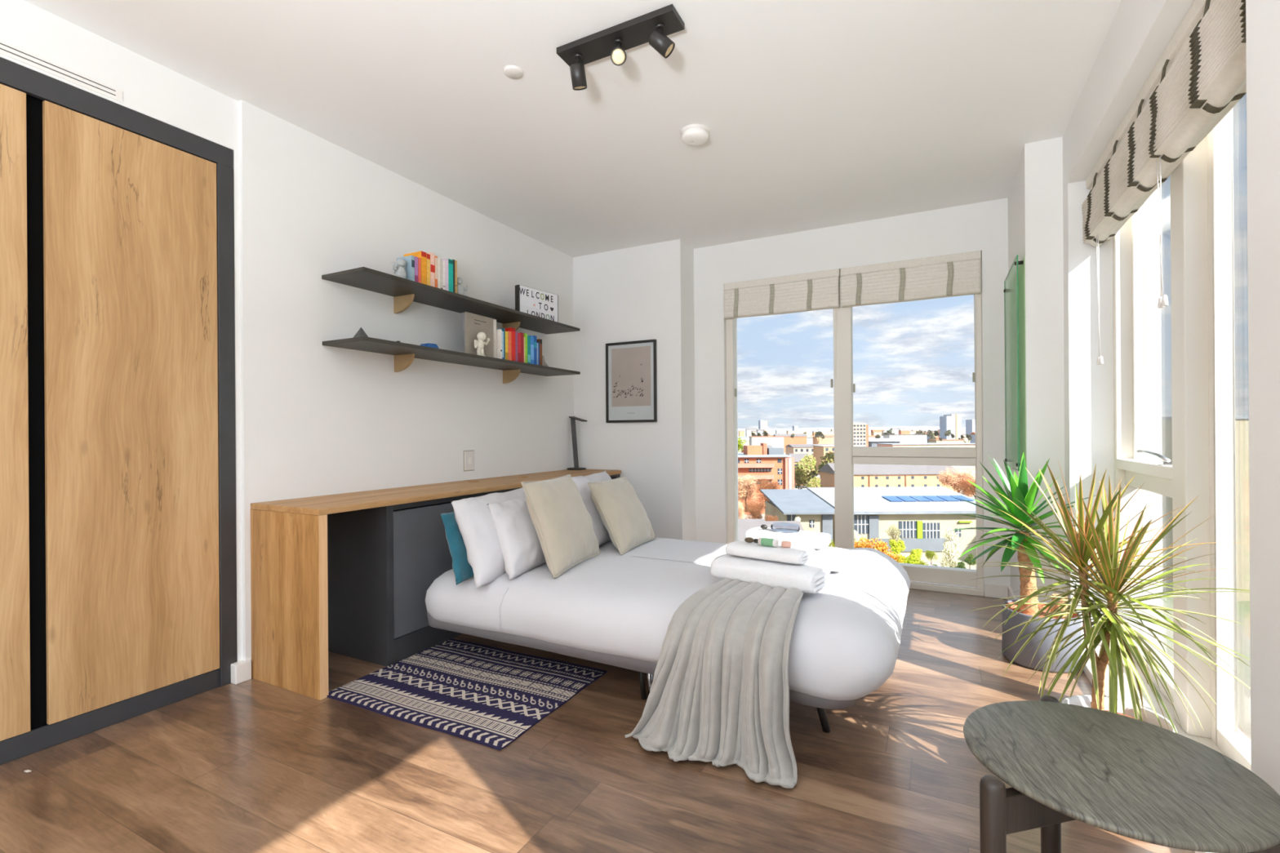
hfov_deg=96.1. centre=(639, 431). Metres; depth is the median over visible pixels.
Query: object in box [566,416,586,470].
desk lamp
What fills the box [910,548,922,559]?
shrub
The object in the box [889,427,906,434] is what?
building
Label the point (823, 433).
building
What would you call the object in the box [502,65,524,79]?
ceiling disc
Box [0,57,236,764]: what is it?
wardrobe
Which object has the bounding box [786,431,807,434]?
building
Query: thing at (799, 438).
building
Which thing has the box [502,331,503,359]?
book
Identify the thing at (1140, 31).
wall
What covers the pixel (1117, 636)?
dracaena
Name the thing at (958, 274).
blind
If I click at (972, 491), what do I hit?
bare tree
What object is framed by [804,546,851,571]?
towel
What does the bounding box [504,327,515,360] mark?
book
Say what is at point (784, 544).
soap
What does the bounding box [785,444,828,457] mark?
terrace
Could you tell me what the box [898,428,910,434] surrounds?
building
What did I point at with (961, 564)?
shrub
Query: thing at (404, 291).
wall shelf
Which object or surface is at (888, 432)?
tree
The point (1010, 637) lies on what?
pot
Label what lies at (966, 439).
building
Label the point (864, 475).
warehouse
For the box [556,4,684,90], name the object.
ceiling spotlight
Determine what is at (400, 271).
bookend
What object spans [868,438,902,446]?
sports hall
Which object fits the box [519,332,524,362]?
book
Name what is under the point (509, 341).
book
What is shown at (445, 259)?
book
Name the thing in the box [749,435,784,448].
building
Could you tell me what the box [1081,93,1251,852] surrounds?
window
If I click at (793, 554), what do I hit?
towel
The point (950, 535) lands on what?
blossom tree
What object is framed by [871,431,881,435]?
building
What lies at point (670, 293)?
wall
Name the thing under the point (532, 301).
sign
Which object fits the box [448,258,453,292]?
book
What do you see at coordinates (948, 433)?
tree
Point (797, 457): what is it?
brick house
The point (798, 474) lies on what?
tree
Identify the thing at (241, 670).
baseboard
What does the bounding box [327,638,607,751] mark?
rug
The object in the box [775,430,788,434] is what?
building
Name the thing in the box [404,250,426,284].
book
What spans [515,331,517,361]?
book
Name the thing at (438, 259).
book
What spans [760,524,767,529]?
stopper
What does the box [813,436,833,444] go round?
building
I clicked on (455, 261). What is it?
book
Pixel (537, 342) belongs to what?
book
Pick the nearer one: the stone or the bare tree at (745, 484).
the stone
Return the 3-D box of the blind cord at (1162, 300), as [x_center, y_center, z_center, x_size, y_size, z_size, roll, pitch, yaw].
[1.619,-0.623,1.787,0.018,0.472,0.070,0,0,27]
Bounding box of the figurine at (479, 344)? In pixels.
[474,332,489,356]
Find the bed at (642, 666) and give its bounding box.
[426,610,857,733]
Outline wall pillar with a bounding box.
[1008,136,1065,602]
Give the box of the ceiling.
[24,0,1121,257]
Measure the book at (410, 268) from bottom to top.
0.150 m
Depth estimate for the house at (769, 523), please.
65.39 m
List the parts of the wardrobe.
door, door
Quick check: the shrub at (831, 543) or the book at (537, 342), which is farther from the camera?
the shrub at (831, 543)
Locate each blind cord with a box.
[1096,233,1103,364]
[1156,155,1168,308]
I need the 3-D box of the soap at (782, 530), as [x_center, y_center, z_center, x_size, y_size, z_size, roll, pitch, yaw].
[0.657,0.431,2.595,0.132,0.029,0.102,0,0,27]
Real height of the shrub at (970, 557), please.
1.554 m
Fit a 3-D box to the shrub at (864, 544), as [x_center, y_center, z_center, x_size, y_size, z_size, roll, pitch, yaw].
[21.532,12.187,56.086,3.159,3.802,2.468,0,0,-30]
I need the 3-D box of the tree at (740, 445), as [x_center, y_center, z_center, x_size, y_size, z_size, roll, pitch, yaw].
[28.524,4.833,169.705,5.027,7.331,5.352,0,0,-41]
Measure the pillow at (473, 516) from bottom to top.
0.359 m
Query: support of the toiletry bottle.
on the towel at (793, 554)
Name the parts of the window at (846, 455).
transom sash rail, sill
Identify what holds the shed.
on the ground
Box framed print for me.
[605,339,657,422]
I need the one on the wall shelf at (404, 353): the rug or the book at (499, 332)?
the book at (499, 332)
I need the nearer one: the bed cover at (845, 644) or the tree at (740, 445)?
the bed cover at (845, 644)
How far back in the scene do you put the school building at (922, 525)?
78.99 m
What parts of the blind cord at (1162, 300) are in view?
cord, acorn pull, acorn pull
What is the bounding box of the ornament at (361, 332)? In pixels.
[352,327,368,337]
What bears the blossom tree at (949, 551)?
on the ground
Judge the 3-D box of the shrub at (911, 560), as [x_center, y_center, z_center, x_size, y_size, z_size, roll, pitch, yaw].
[24.876,12.973,54.032,2.258,3.062,2.499,0,0,4]
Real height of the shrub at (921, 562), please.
2.598 m
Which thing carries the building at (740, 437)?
on the ground
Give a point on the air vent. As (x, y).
(6, 49)
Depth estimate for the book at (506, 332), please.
3.62 m
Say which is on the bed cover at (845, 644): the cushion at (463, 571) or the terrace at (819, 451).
the cushion at (463, 571)
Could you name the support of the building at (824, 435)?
on the ground
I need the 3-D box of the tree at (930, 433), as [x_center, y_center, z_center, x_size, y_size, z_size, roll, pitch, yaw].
[153.421,1.224,303.917,4.022,5.078,3.598,0,0,-16]
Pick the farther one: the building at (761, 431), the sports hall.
the building at (761, 431)
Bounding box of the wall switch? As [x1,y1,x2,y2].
[463,449,474,471]
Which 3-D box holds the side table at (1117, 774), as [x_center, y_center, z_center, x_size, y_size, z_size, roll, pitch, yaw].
[0.877,0.822,1.066,0.484,0.450,0.493,0,0,27]
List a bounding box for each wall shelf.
[321,266,579,334]
[322,336,580,383]
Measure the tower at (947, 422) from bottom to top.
32.349 m
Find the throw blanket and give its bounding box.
[624,577,804,788]
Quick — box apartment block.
[737,443,794,514]
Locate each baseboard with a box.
[231,659,251,684]
[984,583,1017,600]
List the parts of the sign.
letter rail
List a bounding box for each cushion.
[440,511,474,585]
[521,474,600,578]
[587,475,656,555]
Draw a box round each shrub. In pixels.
[827,539,835,546]
[853,537,872,548]
[862,537,891,555]
[886,551,905,562]
[888,539,905,555]
[895,555,919,564]
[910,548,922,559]
[916,559,928,565]
[924,550,937,564]
[954,561,965,568]
[964,553,976,568]
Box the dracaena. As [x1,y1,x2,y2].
[960,460,1250,739]
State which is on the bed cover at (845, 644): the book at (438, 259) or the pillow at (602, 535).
the pillow at (602, 535)
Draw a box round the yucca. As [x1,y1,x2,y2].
[948,452,1096,673]
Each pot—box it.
[1001,600,1081,673]
[1062,695,1177,732]
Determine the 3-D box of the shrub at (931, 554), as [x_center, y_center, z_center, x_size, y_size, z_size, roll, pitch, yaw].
[29.366,12.657,58.034,1.230,1.507,1.112,0,0,-22]
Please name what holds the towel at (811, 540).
on the towel at (833, 558)
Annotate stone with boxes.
[420,342,439,348]
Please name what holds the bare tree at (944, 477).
on the ground
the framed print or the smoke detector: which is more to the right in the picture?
the smoke detector
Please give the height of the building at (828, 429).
22.540 m
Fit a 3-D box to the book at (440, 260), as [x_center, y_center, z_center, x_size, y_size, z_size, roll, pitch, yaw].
[-1.139,-0.852,3.178,0.121,0.178,0.013,0,0,27]
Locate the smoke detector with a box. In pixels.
[680,124,709,146]
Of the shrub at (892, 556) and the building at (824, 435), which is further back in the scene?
the building at (824, 435)
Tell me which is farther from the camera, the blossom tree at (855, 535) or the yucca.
the blossom tree at (855, 535)
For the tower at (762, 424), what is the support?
on the ground
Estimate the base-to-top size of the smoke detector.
0.048 m
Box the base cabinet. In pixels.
[327,474,620,666]
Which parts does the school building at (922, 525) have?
lime panel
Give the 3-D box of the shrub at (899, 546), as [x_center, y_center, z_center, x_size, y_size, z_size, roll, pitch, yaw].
[25.986,11.976,57.972,1.617,2.192,1.789,0,0,10]
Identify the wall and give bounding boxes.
[0,0,573,661]
[573,197,1010,591]
[1062,0,1279,795]
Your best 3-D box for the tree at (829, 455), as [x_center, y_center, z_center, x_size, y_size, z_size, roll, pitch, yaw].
[63.141,10.626,190.714,5.519,8.876,7.123,0,0,-27]
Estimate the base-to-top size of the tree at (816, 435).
6.062 m
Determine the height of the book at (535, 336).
0.205 m
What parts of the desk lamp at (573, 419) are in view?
stem, lamp arm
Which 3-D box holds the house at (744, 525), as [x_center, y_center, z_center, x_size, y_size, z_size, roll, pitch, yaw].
[10.830,13.869,64.500,6.308,8.219,9.700,0,0,0]
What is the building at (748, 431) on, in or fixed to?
on the ground
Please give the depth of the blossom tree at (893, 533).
65.81 m
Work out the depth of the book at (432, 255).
3.09 m
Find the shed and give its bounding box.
[875,442,975,447]
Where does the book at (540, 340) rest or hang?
on the wall shelf at (404, 353)
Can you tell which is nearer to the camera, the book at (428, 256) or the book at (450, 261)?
the book at (428, 256)
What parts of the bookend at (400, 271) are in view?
arm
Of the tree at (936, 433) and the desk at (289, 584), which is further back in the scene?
the tree at (936, 433)
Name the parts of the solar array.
panel, panel, panel, panel, panel, panel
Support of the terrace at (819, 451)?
on the ground
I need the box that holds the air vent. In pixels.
[0,40,122,102]
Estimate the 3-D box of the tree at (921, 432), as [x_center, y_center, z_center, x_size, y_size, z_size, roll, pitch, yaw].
[211.340,1.248,432.470,4.863,6.139,4.349,0,0,-25]
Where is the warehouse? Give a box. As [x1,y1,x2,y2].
[817,462,959,491]
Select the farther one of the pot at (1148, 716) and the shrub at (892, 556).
the shrub at (892, 556)
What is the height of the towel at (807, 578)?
0.085 m
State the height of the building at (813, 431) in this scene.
18.696 m
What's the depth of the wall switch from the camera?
3.65 m
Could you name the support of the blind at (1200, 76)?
attached to the window at (1181, 402)
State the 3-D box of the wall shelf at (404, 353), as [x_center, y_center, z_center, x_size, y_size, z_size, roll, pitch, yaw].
[-0.991,-0.388,3.523,0.302,0.110,1.814,0,0,27]
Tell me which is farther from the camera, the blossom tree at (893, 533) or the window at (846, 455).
the blossom tree at (893, 533)
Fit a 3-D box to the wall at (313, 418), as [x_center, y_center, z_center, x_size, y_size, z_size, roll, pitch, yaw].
[-2.492,-0.175,1.760,0.761,2.490,7.056,0,0,27]
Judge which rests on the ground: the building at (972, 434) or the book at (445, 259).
the building at (972, 434)
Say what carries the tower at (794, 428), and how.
on the ground
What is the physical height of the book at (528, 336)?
0.195 m
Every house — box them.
[738,519,767,540]
[765,520,817,532]
[788,453,807,485]
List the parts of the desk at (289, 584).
panel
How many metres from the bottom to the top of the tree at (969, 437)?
6.810 m
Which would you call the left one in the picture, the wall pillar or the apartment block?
the apartment block
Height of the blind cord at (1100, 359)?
0.562 m
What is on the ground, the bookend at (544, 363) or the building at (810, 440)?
the building at (810, 440)
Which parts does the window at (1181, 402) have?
sash rail, glass pane, glass pane, sash frame, glass pane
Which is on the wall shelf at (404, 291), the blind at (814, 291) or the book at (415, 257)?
the book at (415, 257)
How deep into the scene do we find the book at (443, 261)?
3.16 m
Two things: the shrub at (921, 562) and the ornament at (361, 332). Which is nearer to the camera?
the ornament at (361, 332)
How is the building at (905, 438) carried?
on the ground
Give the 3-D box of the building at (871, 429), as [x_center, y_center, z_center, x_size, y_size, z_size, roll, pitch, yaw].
[536.231,4.541,1299.332,27.819,19.625,21.226,0,0,27]
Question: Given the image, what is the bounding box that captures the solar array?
[882,495,973,501]
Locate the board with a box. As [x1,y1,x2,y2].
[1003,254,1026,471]
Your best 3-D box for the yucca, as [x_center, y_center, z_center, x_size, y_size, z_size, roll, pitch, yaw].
[1.760,0.576,2.663,0.605,0.928,0.535,0,0,27]
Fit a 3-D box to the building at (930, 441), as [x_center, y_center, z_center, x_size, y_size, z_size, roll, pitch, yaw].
[188.393,10.708,354.280,20.262,12.090,17.347,0,0,27]
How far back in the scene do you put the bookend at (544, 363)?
3.97 m
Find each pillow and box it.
[450,487,525,588]
[487,497,546,580]
[571,471,611,546]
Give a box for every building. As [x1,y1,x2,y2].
[737,436,747,453]
[738,431,744,436]
[740,444,772,453]
[745,428,757,437]
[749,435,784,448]
[756,429,764,433]
[773,433,807,452]
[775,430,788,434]
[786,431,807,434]
[806,437,813,444]
[807,486,976,561]
[812,430,823,435]
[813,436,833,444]
[815,431,834,435]
[817,428,829,431]
[824,435,834,444]
[871,429,884,435]
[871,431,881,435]
[882,434,927,443]
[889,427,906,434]
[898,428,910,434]
[927,439,964,443]
[962,436,969,443]
[969,431,975,443]
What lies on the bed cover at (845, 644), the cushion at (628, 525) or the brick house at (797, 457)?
the cushion at (628, 525)
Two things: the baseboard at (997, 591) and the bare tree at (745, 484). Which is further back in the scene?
the bare tree at (745, 484)
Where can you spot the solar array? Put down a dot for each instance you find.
(948, 498)
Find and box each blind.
[723,268,839,319]
[840,250,981,311]
[1081,0,1246,247]
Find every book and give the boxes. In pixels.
[396,255,414,280]
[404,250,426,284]
[414,256,417,282]
[417,257,421,283]
[426,252,435,287]
[426,253,430,285]
[434,255,437,287]
[437,257,440,288]
[440,257,448,290]
[440,259,442,288]
[442,260,445,289]
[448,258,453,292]
[452,259,454,292]
[454,260,457,293]
[496,328,502,359]
[496,328,505,359]
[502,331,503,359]
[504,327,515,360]
[505,331,508,359]
[507,330,511,360]
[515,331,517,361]
[517,332,520,361]
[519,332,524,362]
[524,333,527,363]
[524,337,524,362]
[527,335,530,363]
[528,335,533,364]
[532,335,537,364]
[537,338,542,365]
[537,342,539,364]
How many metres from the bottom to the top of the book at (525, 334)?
0.205 m
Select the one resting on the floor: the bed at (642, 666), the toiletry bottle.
the bed at (642, 666)
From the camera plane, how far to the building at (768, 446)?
338.22 m
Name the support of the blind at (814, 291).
attached to the window at (846, 455)
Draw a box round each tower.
[758,420,767,432]
[792,426,798,431]
[853,422,868,446]
[939,413,961,439]
[965,419,974,436]
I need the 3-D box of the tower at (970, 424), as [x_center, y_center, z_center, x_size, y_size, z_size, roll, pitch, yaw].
[408.619,0.000,707.000,14.016,30.466,16.367,0,0,27]
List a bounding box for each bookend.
[392,258,406,278]
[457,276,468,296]
[542,355,548,366]
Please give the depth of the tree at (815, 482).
149.02 m
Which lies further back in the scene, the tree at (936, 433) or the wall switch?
the tree at (936, 433)
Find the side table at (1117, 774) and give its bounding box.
[963,695,1279,852]
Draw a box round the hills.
[737,426,965,434]
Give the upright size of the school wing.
8.879 m
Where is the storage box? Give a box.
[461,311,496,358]
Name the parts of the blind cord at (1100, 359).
cord, acorn pull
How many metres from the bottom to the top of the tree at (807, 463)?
12.281 m
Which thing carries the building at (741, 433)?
on the ground
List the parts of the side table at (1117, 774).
leg, leg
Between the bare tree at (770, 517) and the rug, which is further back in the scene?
the bare tree at (770, 517)
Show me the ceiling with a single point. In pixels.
(816, 113)
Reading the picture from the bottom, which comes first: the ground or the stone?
the ground
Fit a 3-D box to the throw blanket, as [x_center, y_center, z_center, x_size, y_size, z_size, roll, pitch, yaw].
[0.322,0.805,2.078,0.602,0.473,0.696,0,0,27]
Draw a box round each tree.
[737,436,746,453]
[737,474,758,509]
[737,501,746,519]
[742,498,767,519]
[753,478,780,506]
[764,514,778,520]
[794,454,817,485]
[794,467,810,488]
[805,476,822,494]
[814,431,821,439]
[817,457,834,472]
[819,451,834,462]
[853,529,859,543]
[884,429,893,434]
[885,524,902,542]
[918,429,924,434]
[926,430,934,436]
[934,430,939,436]
[937,466,975,494]
[940,541,962,567]
[942,528,959,549]
[943,429,951,438]
[955,473,975,498]
[965,434,972,442]
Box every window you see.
[725,258,984,596]
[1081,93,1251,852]
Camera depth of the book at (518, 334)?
3.73 m
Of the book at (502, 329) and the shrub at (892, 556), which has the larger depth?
the shrub at (892, 556)
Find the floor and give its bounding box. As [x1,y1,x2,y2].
[0,580,1195,852]
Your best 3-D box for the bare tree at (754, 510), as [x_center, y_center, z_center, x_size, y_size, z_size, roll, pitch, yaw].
[16.580,12.278,83.760,4.152,5.239,3.967,0,0,37]
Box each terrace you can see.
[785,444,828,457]
[812,444,834,474]
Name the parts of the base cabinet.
panel, panel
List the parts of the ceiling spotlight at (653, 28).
stem, bulb, bulb, stem, stem, bulb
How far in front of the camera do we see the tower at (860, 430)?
300.01 m
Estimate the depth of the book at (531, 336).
3.85 m
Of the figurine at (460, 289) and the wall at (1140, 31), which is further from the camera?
the figurine at (460, 289)
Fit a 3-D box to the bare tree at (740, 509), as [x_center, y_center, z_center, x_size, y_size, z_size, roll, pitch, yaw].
[14.832,12.789,88.162,3.463,4.574,3.625,0,0,-26]
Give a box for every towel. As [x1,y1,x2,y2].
[710,554,830,593]
[725,540,815,564]
[745,527,831,549]
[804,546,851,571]
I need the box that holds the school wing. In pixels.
[760,488,834,546]
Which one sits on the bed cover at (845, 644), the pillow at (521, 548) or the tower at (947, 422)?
the pillow at (521, 548)
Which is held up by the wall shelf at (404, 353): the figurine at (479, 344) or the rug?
the figurine at (479, 344)
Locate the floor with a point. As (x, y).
(251, 766)
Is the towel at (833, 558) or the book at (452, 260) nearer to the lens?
the towel at (833, 558)
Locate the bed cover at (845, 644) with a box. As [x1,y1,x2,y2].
[425,537,910,700]
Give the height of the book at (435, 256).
0.190 m
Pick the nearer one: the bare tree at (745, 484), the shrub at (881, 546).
the shrub at (881, 546)
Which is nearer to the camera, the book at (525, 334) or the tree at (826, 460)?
the book at (525, 334)
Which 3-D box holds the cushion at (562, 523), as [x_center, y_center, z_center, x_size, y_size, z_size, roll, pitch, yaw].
[-0.373,0.427,2.791,0.268,0.396,0.656,0,0,19]
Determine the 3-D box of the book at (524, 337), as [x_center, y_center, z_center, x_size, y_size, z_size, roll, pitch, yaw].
[-0.813,-0.534,3.811,0.120,0.180,0.012,0,0,27]
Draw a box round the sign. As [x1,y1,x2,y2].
[515,284,558,322]
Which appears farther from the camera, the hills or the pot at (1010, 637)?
the hills
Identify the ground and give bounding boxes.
[737,432,976,569]
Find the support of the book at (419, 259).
on the wall shelf at (404, 291)
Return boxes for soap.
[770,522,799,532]
[781,541,791,547]
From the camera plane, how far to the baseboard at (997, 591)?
3.59 m
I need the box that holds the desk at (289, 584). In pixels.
[250,469,621,700]
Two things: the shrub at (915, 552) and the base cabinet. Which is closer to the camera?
the base cabinet
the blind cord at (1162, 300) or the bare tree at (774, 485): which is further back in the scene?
the bare tree at (774, 485)
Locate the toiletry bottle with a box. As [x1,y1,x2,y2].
[753,537,778,546]

